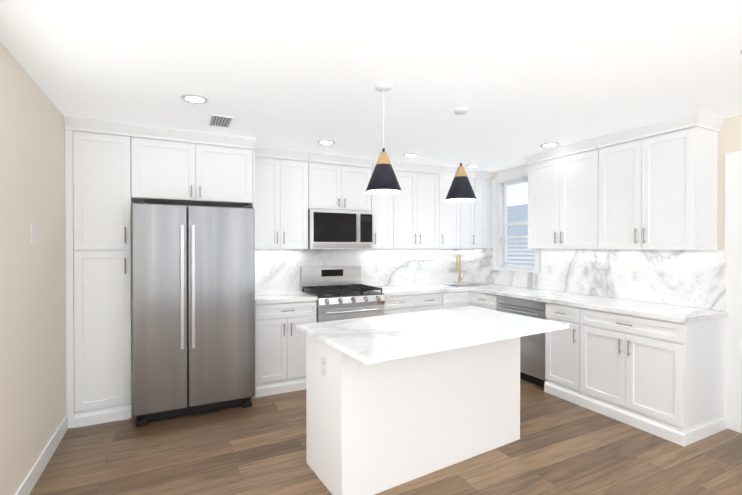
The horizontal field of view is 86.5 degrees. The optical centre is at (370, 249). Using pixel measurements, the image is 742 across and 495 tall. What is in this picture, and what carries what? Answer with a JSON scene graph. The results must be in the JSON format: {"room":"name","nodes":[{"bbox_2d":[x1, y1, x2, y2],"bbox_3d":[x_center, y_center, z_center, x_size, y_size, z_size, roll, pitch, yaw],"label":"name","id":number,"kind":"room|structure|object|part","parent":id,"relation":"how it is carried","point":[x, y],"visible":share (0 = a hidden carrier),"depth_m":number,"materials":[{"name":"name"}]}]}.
{"room":"kitchen","nodes":[
{"label":"kitchen","id":0,"kind":"room"},
{"bbox_2d":[0,41,75,494],"bbox_3d":[-0.863,0.209,-0.148,0.150,2.440,8.400,0,0,-26],"label":"wall","id":1,"kind":"structure","parent":0,"point":[32,312],"depth_m":2.31,"materials":[{"name":"beige paint"}]},
{"bbox_2d":[30,224,35,243],"bbox_3d":[-2.030,-0.089,2.371,0.009,0.120,0.075,0,0,-26],"label":"switch plate","id":2,"kind":"object","parent":1,"relation":"attached to","point":[33,233],"visible":1,"depth_m":2.36,"materials":[{"name":"white plastic"}]},
{"bbox_2d":[15,414,67,494],"bbox_3d":[-0.681,1.373,-0.319,0.016,0.115,7.615,0,0,-26],"label":"baseboard","id":3,"kind":"structure","parent":1,"relation":"attached to","point":[27,485],"depth_m":2.46,"materials":[{"name":"white wood"}]},
{"bbox_2d":[0,0,741,171],"bbox_3d":[1.254,-1.079,0.982,4.955,0.120,8.550,0,0,-26],"label":"ceiling","id":4,"kind":"structure","parent":0,"point":[519,79],"depth_m":2.23,"materials":[{"name":"white paint"}]},
{"bbox_2d":[180,94,208,103],"bbox_3d":[-1.207,-1.027,2.700,0.176,0.008,0.176,0,0,-26],"label":"recessed light","id":5,"kind":"object","parent":4,"relation":"in","point":[194,98],"visible":1,"depth_m":2.69,"materials":[{"name":"white plastic"}]},
{"bbox_2d":[208,114,233,127],"bbox_3d":[-1.213,-1.030,3.177,0.170,0.008,0.300,0,0,-26],"label":"ceiling vent","id":6,"kind":"object","parent":4,"relation":"in","point":[215,120],"visible":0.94,"depth_m":3.17,"materials":[{"name":"white metal"}]},
{"bbox_2d":[317,140,334,144],"bbox_3d":[-0.433,-1.034,3.823,0.176,0.008,0.176,0,0,-26],"label":"recessed light","id":7,"kind":"object","parent":4,"relation":"in","point":[326,142],"visible":0.98,"depth_m":3.82,"materials":[{"name":"white plastic"}]},
{"bbox_2d":[365,82,401,193],"bbox_3d":[0.079,-0.695,2.483,0.232,0.668,0.232,0,0,-26],"label":"pendant light","id":8,"kind":"object","parent":4,"relation":"hanging from","point":[383,179],"visible":1,"depth_m":2.44,"materials":[{"name":"black metal"}]},
{"bbox_2d":[403,153,418,156],"bbox_3d":[0.440,-1.038,4.359,0.176,0.008,0.176,0,0,-26],"label":"recessed light","id":9,"kind":"object","parent":4,"relation":"in","point":[410,155],"visible":1,"depth_m":4.35,"materials":[{"name":"white plastic"}]},
{"bbox_2d":[445,107,476,201],"bbox_3d":[0.666,-0.698,2.921,0.232,0.668,0.232,0,0,-26],"label":"pendant light","id":10,"kind":"object","parent":4,"relation":"hanging from","point":[460,189],"visible":1,"depth_m":2.87,"materials":[{"name":"black metal"}]},
{"bbox_2d":[466,165,479,167],"bbox_3d":[1.281,-1.042,4.957,0.176,0.008,0.176,0,0,-26],"label":"recessed light","id":11,"kind":"object","parent":4,"relation":"in","point":[470,166],"visible":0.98,"depth_m":4.96,"materials":[{"name":"white"}]},
{"bbox_2d":[540,142,558,146],"bbox_3d":[1.776,-1.035,3.919,0.176,0.008,0.176,0,0,-26],"label":"recessed light","id":12,"kind":"object","parent":4,"relation":"in","point":[552,144],"visible":1,"depth_m":3.90,"materials":[{"name":"white"}]},
{"bbox_2d":[30,379,741,494],"bbox_3d":[1.979,1.478,1.361,6.575,0.120,8.550,0,0,-26],"label":"floor","id":13,"kind":"structure","parent":0,"point":[560,446],"depth_m":2.64,"materials":[{"name":"brown wood"}]},
{"bbox_2d":[63,115,133,427],"bbox_3d":[-2.318,0.185,3.437,0.440,2.438,0.680,0,0,-26],"label":"tall cabinet","id":14,"kind":"object","parent":13,"relation":"on","point":[99,200],"visible":0.94,"depth_m":3.18,"materials":[{"name":"white wood"}]},
{"bbox_2d":[130,123,255,397],"bbox_3d":[-1.673,0.182,3.759,1.002,2.438,0.680,0,0,-26],"label":"upper cabinet","id":15,"kind":"object","parent":13,"relation":"on","point":[195,170],"visible":0.94,"depth_m":3.48,"materials":[{"name":"white wood"}]},
{"bbox_2d":[132,201,254,426],"bbox_3d":[-1.613,0.510,3.616,0.930,1.785,0.904,0,0,-26],"label":"fridge","id":16,"kind":"object","parent":13,"relation":"on","point":[214,369],"depth_m":3.25,"materials":[{"name":"silver metal"}]},
{"bbox_3d":[-1.490,0.306,3.207,0.110,1.000,0.065,0,0,-26],"label":"fridge handle","id":17,"kind":"part","parent":16,"relation":"part of","materials":[{"name":"silver metal"}]},
{"bbox_2d":[255,301,316,397],"bbox_3d":[-0.954,0.960,4.132,0.608,0.879,0.663,0,0,-26],"label":"base cabinet","id":18,"kind":"object","parent":13,"relation":"on","point":[280,353],"visible":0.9,"depth_m":3.84,"materials":[{"name":"white wood"}]},
{"bbox_2d":[255,290,316,303],"bbox_3d":[-0.958,0.499,4.137,0.609,0.040,0.645,0,0,-26],"label":"countertop","id":19,"kind":"structure","parent":18,"relation":"on","point":[280,296],"depth_m":3.96,"materials":[{"name":"stone"}]},
{"bbox_2d":[300,266,384,321],"bbox_3d":[-0.319,0.802,4.393,0.754,1.190,0.713,0,0,-26],"label":"range","id":20,"kind":"object","parent":13,"relation":"on","point":[341,292],"visible":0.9,"depth_m":4.26,"materials":[{"name":"silver metal"}]},
{"bbox_2d":[306,334,519,494],"bbox_3d":[0.338,0.964,2.760,1.476,0.888,0.520,0,0,-31],"label":"kitchen island","id":21,"kind":"object","parent":13,"relation":"on","point":[374,428],"visible":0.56,"depth_m":2.43,"materials":[{"name":"white wood"}]},
{"bbox_2d":[321,356,326,377],"bbox_3d":[-0.279,0.699,2.346,0.006,0.115,0.070,0,0,-31],"label":"outlet","id":22,"kind":"object","parent":21,"relation":"attached to","point":[323,366],"visible":1,"depth_m":2.34,"materials":[{"name":"white plastic"}]},
{"bbox_2d":[297,306,568,363],"bbox_3d":[0.410,0.505,2.578,1.550,0.030,0.895,0,0,-31],"label":"island countertop","id":23,"kind":"structure","parent":21,"relation":"on","point":[370,340],"depth_m":2.38,"materials":[{"name":"stone"}]},
{"bbox_2d":[384,293,442,314],"bbox_3d":[0.361,0.955,4.787,0.807,0.879,0.663,0,0,-26],"label":"base cabinet","id":24,"kind":"object","parent":13,"relation":"on","point":[398,304],"visible":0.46,"depth_m":4.51,"materials":[{"name":"white wood"}]},
{"bbox_2d":[371,283,466,295],"bbox_3d":[0.765,0.493,4.994,1.723,0.040,0.648,0,0,-26],"label":"countertop","id":25,"kind":"structure","parent":24,"relation":"on","point":[396,290],"depth_m":4.76,"materials":[{"name":"stone"}]},
{"bbox_2d":[442,291,468,308],"bbox_3d":[0.902,0.953,5.057,0.395,0.879,0.663,0,0,-26],"label":"base cabinet","id":26,"kind":"object","parent":13,"relation":"on","point":[455,299],"visible":0.21,"depth_m":4.79,"materials":[{"name":"white wood"}]},
{"bbox_2d":[470,291,496,310],"bbox_3d":[1.585,0.955,4.800,0.663,0.879,0.441,0,0,-26],"label":"base cabinet","id":27,"kind":"object","parent":13,"relation":"on","point":[483,300],"visible":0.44,"depth_m":4.65,"materials":[{"name":"white wood"}]},
{"bbox_2d":[496,295,546,386],"bbox_3d":[1.812,0.960,4.297,0.666,0.876,0.654,0,0,-26],"label":"dishwasher","id":28,"kind":"object","parent":13,"relation":"on","point":[532,358],"visible":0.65,"depth_m":4.05,"materials":[{"name":"silver metal"}]},
{"bbox_2d":[544,303,580,404],"bbox_3d":[2.061,0.962,3.846,0.663,0.879,0.367,0,0,-26],"label":"base cabinet","id":29,"kind":"object","parent":13,"relation":"on","point":[562,363],"visible":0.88,"depth_m":3.69,"materials":[{"name":"white wood"}]},
{"bbox_2d":[451,282,728,322],"bbox_3d":[1.858,0.498,4.257,0.657,0.040,2.943,0,0,-26],"label":"countertop","id":30,"kind":"structure","parent":29,"relation":"on","point":[673,313],"depth_m":3.51,"materials":[{"name":"stone"}]},
{"bbox_2d":[456,254,464,282],"bbox_3d":[1.208,0.268,5.401,0.186,0.403,0.140,0,0,-26],"label":"faucet","id":31,"kind":"object","parent":30,"relation":"on","point":[460,277],"visible":1,"depth_m":5.44,"materials":[{"name":"gold metal"}]},
{"bbox_2d":[579,308,726,446],"bbox_3d":[2.327,0.965,3.312,0.663,0.879,0.820,0,0,-26],"label":"base cabinet","id":32,"kind":"object","parent":13,"relation":"on","point":[664,379],"visible":0.96,"depth_m":3.04,"materials":[{"name":"white wood"}]},
{"bbox_2d":[475,114,741,285],"bbox_3d":[3.437,0.194,1.995,0.150,2.440,8.400,0,0,-26],"label":"wall","id":33,"kind":"structure","parent":0,"point":[729,136],"depth_m":3.12,"materials":[{"name":"beige paint"}]},
{"bbox_2d":[491,164,539,272],"bbox_3d":[1.883,-0.378,5.058,0.194,1.314,0.815,0,0,-26],"label":"window","id":34,"kind":"structure","parent":33,"relation":"in","point":[520,172],"depth_m":5.28,"materials":[{"name":"white"}]},
{"bbox_2d":[500,235,534,268],"bbox_3d":[1.884,0.033,5.041,0.044,0.421,0.576,0,0,-26],"label":"window blinds","id":35,"kind":"object","parent":34,"relation":"attached to","point":[520,266],"visible":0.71,"depth_m":5.04,"materials":[{"name":"white plastic"}]},
{"bbox_2d":[525,138,598,248],"bbox_3d":[2.070,-0.520,4.114,0.400,1.038,0.818,0,0,-26],"label":"upper cabinet","id":36,"kind":"object","parent":33,"relation":"attached to","point":[563,200],"visible":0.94,"depth_m":4.00,"materials":[{"name":"white wood"}]},
{"bbox_2d":[475,249,725,310],"bbox_3d":[2.150,0.237,4.384,0.018,0.478,2.880,0,0,-26],"label":"backsplash","id":37,"kind":"structure","parent":33,"relation":"attached to","point":[665,276],"depth_m":3.76,"materials":[{"name":"white stone"}]},
{"bbox_2d":[547,265,552,274],"bbox_3d":[2.060,0.236,4.538,0.006,0.116,0.072,0,0,-26],"label":"electrical outlet","id":38,"kind":"object","parent":37,"relation":"attached to","point":[549,267],"depth_m":4.53,"materials":[{"name":"white plastic"}]},
{"bbox_2d":[631,269,639,281],"bbox_3d":[2.479,0.242,3.697,0.006,0.116,0.072,0,0,-26],"label":"electrical outlet","id":39,"kind":"object","parent":37,"relation":"attached to","point":[635,273],"depth_m":3.69,"materials":[{"name":"white plastic"}]},
{"bbox_2d":[692,272,702,285],"bbox_3d":[2.698,0.245,3.258,0.006,0.116,0.072,0,0,-26],"label":"electrical outlet","id":40,"kind":"object","parent":37,"relation":"attached to","point":[697,278],"depth_m":3.26,"materials":[{"name":"white plastic"}]},
{"bbox_2d":[595,110,725,249],"bbox_3d":[2.434,-0.515,3.381,0.400,1.038,0.813,0,0,-26],"label":"upper cabinet","id":41,"kind":"object","parent":33,"relation":"attached to","point":[658,192],"visible":1,"depth_m":3.20,"materials":[{"name":"white wood"}]},
{"bbox_2d":[724,151,741,432],"bbox_3d":[3.093,0.329,2.666,0.167,2.160,1.065,0,0,-26],"label":"door frame","id":42,"kind":"structure","parent":33,"relation":"attached to","point":[733,211],"depth_m":3.05,"materials":[{"name":"white wood"}]},
{"bbox_3d":[-0.620,0.175,4.750,4.955,2.440,0.150,0,0,-26],"label":"wall","id":43,"kind":"structure","parent":0,"visible":0},
{"bbox_2d":[255,145,309,248],"bbox_3d":[-1.013,-0.521,4.239,0.608,1.038,0.400,0,0,-26],"label":"upper cabinet","id":44,"kind":"object","parent":43,"relation":"attached to","point":[281,198],"visible":0.9,"depth_m":4.11,"materials":[{"name":"white wood"}]},
{"bbox_2d":[308,152,372,210],"bbox_3d":[-0.400,-0.741,4.543,0.756,0.602,0.400,0,0,-26],"label":"upper cabinet","id":45,"kind":"object","parent":43,"relation":"attached to","point":[333,185],"visible":0.88,"depth_m":4.39,"materials":[{"name":"white wood"}]},
{"bbox_2d":[308,209,372,248],"bbox_3d":[-0.389,-0.220,4.526,0.752,0.430,0.444,0,0,-26],"label":"microwave","id":46,"kind":"object","parent":45,"relation":"attached to","point":[339,229],"visible":0.98,"depth_m":4.35,"materials":[{"name":"silver metal"}]},
{"bbox_2d":[255,249,474,292],"bbox_3d":[0.065,0.233,4.994,3.206,0.478,0.021,0,0,-26],"label":"backsplash","id":47,"kind":"structure","parent":43,"relation":"attached to","point":[396,266],"depth_m":4.97,"materials":[{"name":"white stone"}]},
{"bbox_2d":[263,265,269,275],"bbox_3d":[-1.160,0.237,4.371,0.072,0.116,0.006,0,0,-26],"label":"electrical outlet","id":48,"kind":"object","parent":47,"relation":"attached to","point":[266,270],"depth_m":4.37,"materials":[{"name":"white plastic"}]},
{"bbox_2d":[374,263,378,271],"bbox_3d":[0.066,0.233,4.982,0.072,0.116,0.006,0,0,-26],"label":"electrical outlet","id":49,"kind":"object","parent":47,"relation":"attached to","point":[376,265],"depth_m":4.98,"materials":[{"name":"white plastic"}]},
{"bbox_2d":[418,262,422,270],"bbox_3d":[0.666,0.231,5.281,0.072,0.116,0.006,0,0,-26],"label":"electrical outlet","id":50,"kind":"object","parent":47,"relation":"attached to","point":[420,264],"depth_m":5.28,"materials":[{"name":"white plastic"}]},
{"bbox_2d":[371,159,394,248],"bbox_3d":[0.070,-0.525,4.779,0.287,1.038,0.400,0,0,-26],"label":"upper cabinet","id":51,"kind":"object","parent":43,"relation":"attached to","point":[382,207],"visible":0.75,"depth_m":4.66,"materials":[{"name":"white wood"}]},
{"bbox_2d":[393,161,440,248],"bbox_3d":[0.499,-0.526,4.993,0.667,1.038,0.400,0,0,-26],"label":"upper cabinet","id":52,"kind":"object","parent":43,"relation":"attached to","point":[416,213],"visible":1,"depth_m":4.85,"materials":[{"name":"white wood"}]},
{"bbox_2d":[438,166,459,248],"bbox_3d":[0.951,-0.528,5.218,0.337,1.038,0.400,0,0,-26],"label":"upper cabinet","id":53,"kind":"object","parent":43,"relation":"attached to","point":[449,225],"visible":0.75,"depth_m":5.07,"materials":[{"name":"white wood"}]},
{"bbox_2d":[459,169,476,248],"bbox_3d":[1.211,-0.529,5.348,0.237,1.038,0.400,0,0,-26],"label":"upper cabinet","id":54,"kind":"object","parent":43,"relation":"attached to","point":[467,225],"visible":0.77,"depth_m":5.22,"materials":[{"name":"white wood"}]},
{"bbox_2d":[473,170,493,248],"bbox_3d":[1.452,-0.529,5.468,0.296,1.038,0.400,0,0,-26],"label":"upper cabinet","id":55,"kind":"object","parent":43,"relation":"attached to","point":[482,211],"visible":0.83,"depth_m":5.33,"materials":[{"name":"white wood"}]},
{"label":"outside","id":56,"kind":"structure","parent":0,"visible":0},
{"bbox_2d":[507,182,534,265],"bbox_3d":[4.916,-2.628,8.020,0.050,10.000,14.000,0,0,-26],"label":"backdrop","id":57,"kind":"structure","parent":56,"point":[516,210],"depth_m":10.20,"materials":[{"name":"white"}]}
]}

